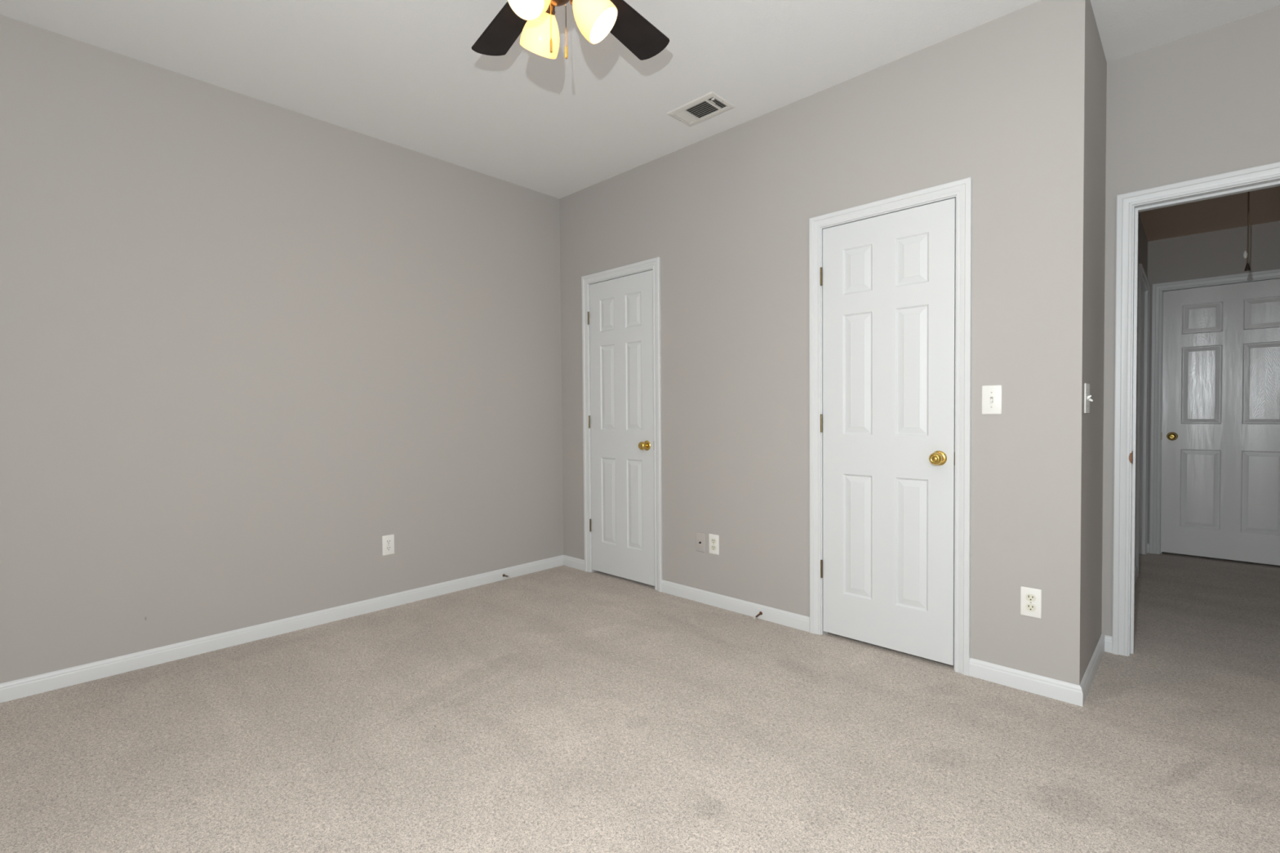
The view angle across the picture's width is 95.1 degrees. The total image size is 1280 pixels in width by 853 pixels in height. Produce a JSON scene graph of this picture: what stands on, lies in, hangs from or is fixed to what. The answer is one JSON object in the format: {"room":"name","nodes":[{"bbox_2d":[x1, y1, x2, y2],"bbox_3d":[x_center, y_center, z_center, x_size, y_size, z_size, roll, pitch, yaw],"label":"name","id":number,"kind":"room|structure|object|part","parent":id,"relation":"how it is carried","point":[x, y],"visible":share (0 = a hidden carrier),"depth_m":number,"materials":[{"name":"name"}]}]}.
{"room":"empty bedroom","nodes":[
{"label":"empty bedroom","id":0,"kind":"room"},
{"bbox_2d":[0,14,563,683],"bbox_3d":[-1.800,-0.292,3.196,0.100,2.741,3.635,1,2,44],"label":"wall","id":1,"kind":"structure","parent":0,"point":[248,344],"depth_m":2.90,"materials":[{"name":"paint"}]},
{"bbox_2d":[0,555,564,702],"bbox_3d":[-1.754,1.042,3.181,0.012,0.074,3.420,1,2,44],"label":"baseboard","id":2,"kind":"structure","parent":1,"relation":"attached to","point":[47,682],"depth_m":2.92,"materials":[{"name":"paint"}]},
{"bbox_2d":[382,534,394,555],"bbox_3d":[-1.486,0.700,3.460,0.008,0.117,0.072,1,2,44],"label":"power outlet","id":3,"kind":"object","parent":1,"relation":"attached to","point":[388,541],"visible":1,"depth_m":3.46,"materials":[{"name":"white plastic"}]},
{"bbox_2d":[385,538,391,544],"bbox_3d":[-1.486,0.681,3.459,0.007,0.028,0.034,1,2,44],"label":"receptacle","id":4,"kind":"object","parent":3,"relation":"attached to","point":[388,541],"depth_m":3.46,"materials":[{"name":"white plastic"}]},
{"bbox_2d":[386,546,391,551],"bbox_3d":[-1.486,0.720,3.460,0.007,0.028,0.034,1,2,44],"label":"receptacle","id":5,"kind":"object","parent":3,"relation":"attached to","point":[388,548],"depth_m":3.46,"materials":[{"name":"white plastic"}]},
{"bbox_2d":[0,551,1279,852],"bbox_3d":[1.037,1.089,3.073,4.400,0.060,7.315,1,2,44],"label":"floor","id":6,"kind":"structure","parent":0,"point":[562,708],"depth_m":2.04,"materials":[{"name":"carpet"}]},
{"bbox_2d":[0,0,1279,199],"bbox_3d":[-0.011,-1.700,1.937,4.400,0.100,4.342,1,2,44],"label":"ceiling","id":7,"kind":"structure","parent":0,"point":[408,74],"depth_m":2.63,"materials":[{"name":"white paint"}]},
{"bbox_2d":[471,0,669,60],"bbox_3d":[-0.249,-1.371,1.773,1.044,0.546,1.038,1,2,44],"label":"ceiling fan","id":8,"kind":"object","parent":7,"relation":"hanging from","point":[535,20],"visible":1,"depth_m":1.83,"materials":[{"name":"black wood"}]},
{"bbox_3d":[-0.456,-1.387,2.024,0.135,0.006,0.400,-15,9,-35],"label":"blade","id":9,"kind":"part","parent":8,"relation":"part of","materials":[{"name":"black wood"}]},
{"bbox_3d":[-0.305,-1.223,1.643,0.123,0.137,0.135,1,2,44],"label":"lamp shade","id":10,"kind":"part","parent":8,"relation":"part of","materials":[{"name":"white glass"}]},
{"bbox_3d":[-0.310,-1.227,1.850,0.135,0.137,0.123,1,2,44],"label":"lamp shade","id":11,"kind":"part","parent":8,"relation":"part of","materials":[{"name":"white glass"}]},
{"bbox_2d":[545,4,555,15],"bbox_3d":[-0.280,-1.288,1.795,0.056,0.055,0.050,1,2,44],"label":"socket","id":12,"kind":"object","parent":8,"relation":"attached to","point":[553,6],"depth_m":1.79,"materials":[{"name":"brown metal"}]},
{"bbox_3d":[-0.259,-1.225,1.723,0.002,0.176,0.020,0,1,17],"label":"pull chain","id":13,"kind":"part","parent":8,"relation":"part of","materials":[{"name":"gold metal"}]},
{"bbox_3d":[-0.235,-1.248,1.796,0.002,0.135,0.040,0,1,18],"label":"pull chain","id":14,"kind":"part","parent":8,"relation":"part of","materials":[{"name":"gold metal"}]},
{"bbox_3d":[-0.128,-1.226,1.751,0.129,0.137,0.129,1,2,44],"label":"lamp shade","id":15,"kind":"part","parent":8,"relation":"part of","materials":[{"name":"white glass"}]},
{"bbox_3d":[-0.049,-1.391,2.024,0.135,0.006,0.400,-13,-6,36],"label":"blade","id":16,"kind":"part","parent":8,"relation":"part of","materials":[{"name":"black wood"}]},
{"bbox_2d":[666,91,735,126],"bbox_3d":[0.321,-1.671,3.099,0.304,0.014,0.199,1,2,44],"label":"ceiling vent","id":17,"kind":"object","parent":7,"relation":"in","point":[707,106],"visible":1,"depth_m":3.09,"materials":[{"name":"metal"}]},
{"bbox_2d":[560,0,1089,684],"bbox_3d":[0.587,-0.314,3.352,3.138,2.741,0.115,1,2,44],"label":"wall","id":18,"kind":"structure","parent":0,"point":[1001,103],"depth_m":2.79,"materials":[{"name":"paint"}]},
{"bbox_2d":[563,555,584,570],"bbox_3d":[-0.484,1.007,4.324,0.245,0.074,0.012,1,2,44],"label":"baseboard","id":19,"kind":"structure","parent":18,"relation":"attached to","point":[577,563],"depth_m":4.32,"materials":[{"name":"paint"}]},
{"bbox_2d":[581,257,662,591],"bbox_3d":[-0.114,-0.011,3.987,0.739,2.118,0.176,1,2,44],"label":"door","id":20,"kind":"structure","parent":18,"relation":"in","point":[621,305],"depth_m":3.95,"materials":[{"name":"paint"}]},
{"bbox_3d":[0.021,0.124,3.779,0.054,0.054,0.056,1,2,44],"label":"knob","id":21,"kind":"part","parent":20,"relation":"part of","materials":[{"name":"gold metal"}]},
{"bbox_2d":[696,532,705,552],"bbox_3d":[0.360,0.696,3.506,0.069,0.113,0.016,1,2,44],"label":"cable plate","id":22,"kind":"object","parent":18,"relation":"attached to","point":[700,537],"visible":1,"depth_m":3.51,"materials":[{"name":"white plastic"}]},
{"bbox_2d":[708,533,719,555],"bbox_3d":[0.434,0.692,3.442,0.072,0.117,0.008,1,2,44],"label":"power outlet","id":23,"kind":"object","parent":18,"relation":"attached to","point":[713,540],"visible":1,"depth_m":3.44,"materials":[{"name":"white plastic"}]},
{"bbox_2d":[711,545,715,550],"bbox_3d":[0.434,0.712,3.442,0.034,0.028,0.007,1,2,44],"label":"receptacle","id":24,"kind":"object","parent":23,"relation":"attached to","point":[713,547],"depth_m":3.44,"materials":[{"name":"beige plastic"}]},
{"bbox_2d":[711,538,715,543],"bbox_3d":[0.433,0.673,3.441,0.034,0.028,0.007,1,2,44],"label":"receptacle","id":25,"kind":"object","parent":23,"relation":"attached to","point":[713,540],"depth_m":3.44,"materials":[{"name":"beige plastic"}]},
{"bbox_2d":[661,579,809,632],"bbox_3d":[0.509,1.020,3.377,1.026,0.074,0.012,1,2,44],"label":"baseboard","id":26,"kind":"structure","parent":18,"relation":"attached to","point":[791,620],"depth_m":3.32,"materials":[{"name":"paint"}]},
{"bbox_2d":[753,611,762,619],"bbox_3d":[0.641,1.031,3.195,0.019,0.026,0.072,1,2,44],"label":"door stop","id":27,"kind":"object","parent":26,"relation":"attached to","point":[760,612],"visible":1,"depth_m":3.19,"materials":[{"name":"brown metal"}]},
{"bbox_2d":[808,177,972,675],"bbox_3d":[1.162,0.005,2.770,0.738,2.118,0.176,1,2,44],"label":"door","id":28,"kind":"structure","parent":18,"relation":"in","point":[890,279],"depth_m":2.72,"materials":[{"name":"paint"}]},
{"bbox_3d":[1.297,0.140,2.562,0.054,0.054,0.056,1,2,44],"label":"knob","id":29,"kind":"part","parent":28,"relation":"part of","materials":[{"name":"gold metal"}]},
{"bbox_2d":[982,385,1001,414],"bbox_3d":[1.459,-0.111,2.432,0.072,0.120,0.019,1,2,44],"label":"light switch","id":30,"kind":"object","parent":18,"relation":"attached to","point":[991,394],"visible":1,"depth_m":2.43,"materials":[{"name":"white plastic"}]},
{"bbox_2d":[1020,586,1041,618],"bbox_3d":[1.572,0.708,2.355,0.072,0.117,0.008,1,2,44],"label":"power outlet","id":31,"kind":"object","parent":18,"relation":"attached to","point":[1030,597],"visible":1,"depth_m":2.35,"materials":[{"name":"white plastic"}]},
{"bbox_2d":[1025,603,1035,611],"bbox_3d":[1.572,0.727,2.355,0.034,0.028,0.007,1,2,44],"label":"receptacle","id":32,"kind":"object","parent":31,"relation":"attached to","point":[1028,606],"depth_m":2.35,"materials":[{"name":"beige plastic"}]},
{"bbox_2d":[1025,593,1035,601],"bbox_3d":[1.572,0.688,2.355,0.034,0.028,0.007,1,2,44],"label":"receptacle","id":33,"kind":"object","parent":31,"relation":"attached to","point":[1028,597],"depth_m":2.35,"materials":[{"name":"beige plastic"}]},
{"bbox_2d":[1084,0,1147,673],"bbox_3d":[2.877,-0.336,3.547,0.135,2.741,3.330,1,2,44],"label":"wall","id":34,"kind":"structure","parent":0,"point":[1097,60],"depth_m":2.51,"materials":[{"name":"paint"}]},
{"bbox_2d":[968,634,1104,706],"bbox_3d":[1.800,1.025,2.634,0.392,0.074,0.719,1,2,44],"label":"baseboard","id":35,"kind":"structure","parent":34,"relation":"attached to","point":[1064,691],"depth_m":2.38,"materials":[{"name":"paint"}]},
{"bbox_2d":[1084,382,1093,413],"bbox_3d":[1.772,-0.111,2.310,0.019,0.117,0.116,1,2,44],"label":"light switch","id":36,"kind":"object","parent":34,"relation":"attached to","point":[1086,386],"visible":1,"depth_m":2.29,"materials":[{"name":"white plastic"}]},
{"bbox_3d":[1.767,-0.111,2.314,0.005,0.117,0.116,1,2,44],"label":"plate","id":37,"kind":"part","parent":36,"relation":"part of","materials":[{"name":"white plastic"}]},
{"bbox_2d":[1134,565,1137,583],"bbox_3d":[2.831,1.000,3.410,0.012,0.074,1.599,1,2,44],"label":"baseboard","id":38,"kind":"structure","parent":34,"relation":"attached to","point":[1135,566],"depth_m":3.92,"materials":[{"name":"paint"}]},
{"bbox_2d":[1135,263,1150,576],"bbox_3d":[3.643,-0.048,4.328,0.132,2.118,0.895,1,2,44],"label":"door","id":39,"kind":"structure","parent":34,"relation":"in","point":[1144,289],"depth_m":4.57,"materials":[{"name":"paint"}]},
{"bbox_2d":[1101,5,1279,639],"bbox_3d":[2.589,-0.310,2.418,1.277,2.741,0.115,1,2,44],"label":"wall","id":40,"kind":"structure","parent":0,"point":[1206,103],"depth_m":2.54,"materials":[{"name":"paint"}]},
{"bbox_2d":[1104,635,1111,653],"bbox_3d":[2.196,1.020,2.744,0.028,0.074,0.012,1,2,44],"label":"baseboard","id":41,"kind":"structure","parent":40,"relation":"attached to","point":[1108,639],"depth_m":2.74,"materials":[{"name":"paint"}]},
{"bbox_2d":[1111,161,1279,656],"bbox_3d":[2.565,0.001,2.450,0.895,2.118,0.149,1,2,44],"label":"door frame","id":42,"kind":"structure","parent":40,"relation":"in","point":[1128,205],"depth_m":2.68,"materials":[{"name":"paint"}]},
{"bbox_3d":[2.253,0.143,2.686,0.042,0.060,0.011,-2,2,-42],"label":"strike plate","id":43,"kind":"part","parent":42,"relation":"part of","materials":[{"name":"brown metal"}]},
{"bbox_2d":[1138,186,1279,241],"bbox_3d":[3.517,-1.476,3.391,1.217,0.100,2.623,1,2,44],"label":"ceiling","id":44,"kind":"structure","parent":0,"point":[1229,211],"depth_m":3.98,"materials":[{"name":"beige paint"}]},
{"bbox_2d":[1243,191,1250,271],"bbox_3d":[3.570,-1.172,3.442,0.032,0.510,0.026,1,2,44],"label":"pull cord","id":45,"kind":"object","parent":44,"relation":"hanging from","point":[1246,255],"visible":0.98,"depth_m":3.44,"materials":[{"name":"fabric"}]},
{"bbox_3d":[3.574,-0.939,3.445,0.025,0.045,0.025,1,2,44],"label":"knob","id":46,"kind":"part","parent":45,"relation":"part of","materials":[{"name":"black plastic"}]},
{"bbox_3d":[3.572,-1.194,3.439,0.007,0.465,0.007,0,1,21],"label":"cord","id":47,"kind":"part","parent":45,"relation":"part of","materials":[{"name":"fabric"}]},
{"bbox_2d":[1146,220,1279,543],"bbox_3d":[4.404,-0.224,4.326,1.002,2.458,0.100,1,2,44],"label":"wall","id":48,"kind":"structure","parent":0,"point":[1219,252],"depth_m":4.37,"materials":[{"name":"paint"}]},
{"bbox_2d":[1146,543,1149,553],"bbox_3d":[4.023,0.964,4.646,0.030,0.074,0.012,1,2,44],"label":"baseboard","id":49,"kind":"structure","parent":48,"relation":"attached to","point":[1148,544],"depth_m":4.64,"materials":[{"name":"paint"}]},
{"bbox_2d":[1149,268,1279,565],"bbox_3d":[4.368,-0.054,4.323,0.899,2.118,0.161,1,2,44],"label":"door","id":50,"kind":"structure","parent":48,"relation":"in","point":[1215,424],"depth_m":4.37,"materials":[{"name":"paint"}]},
{"bbox_3d":[4.392,-0.023,4.349,0.775,2.056,0.034,1,2,44],"label":"stop moulding","id":51,"kind":"part","parent":50,"relation":"part of","materials":[{"name":"paint"}]},
{"bbox_3d":[4.099,0.076,4.511,0.054,0.054,0.056,1,2,44],"label":"knob","id":52,"kind":"part","parent":50,"relation":"part of","materials":[{"name":"gold metal"}]}
]}

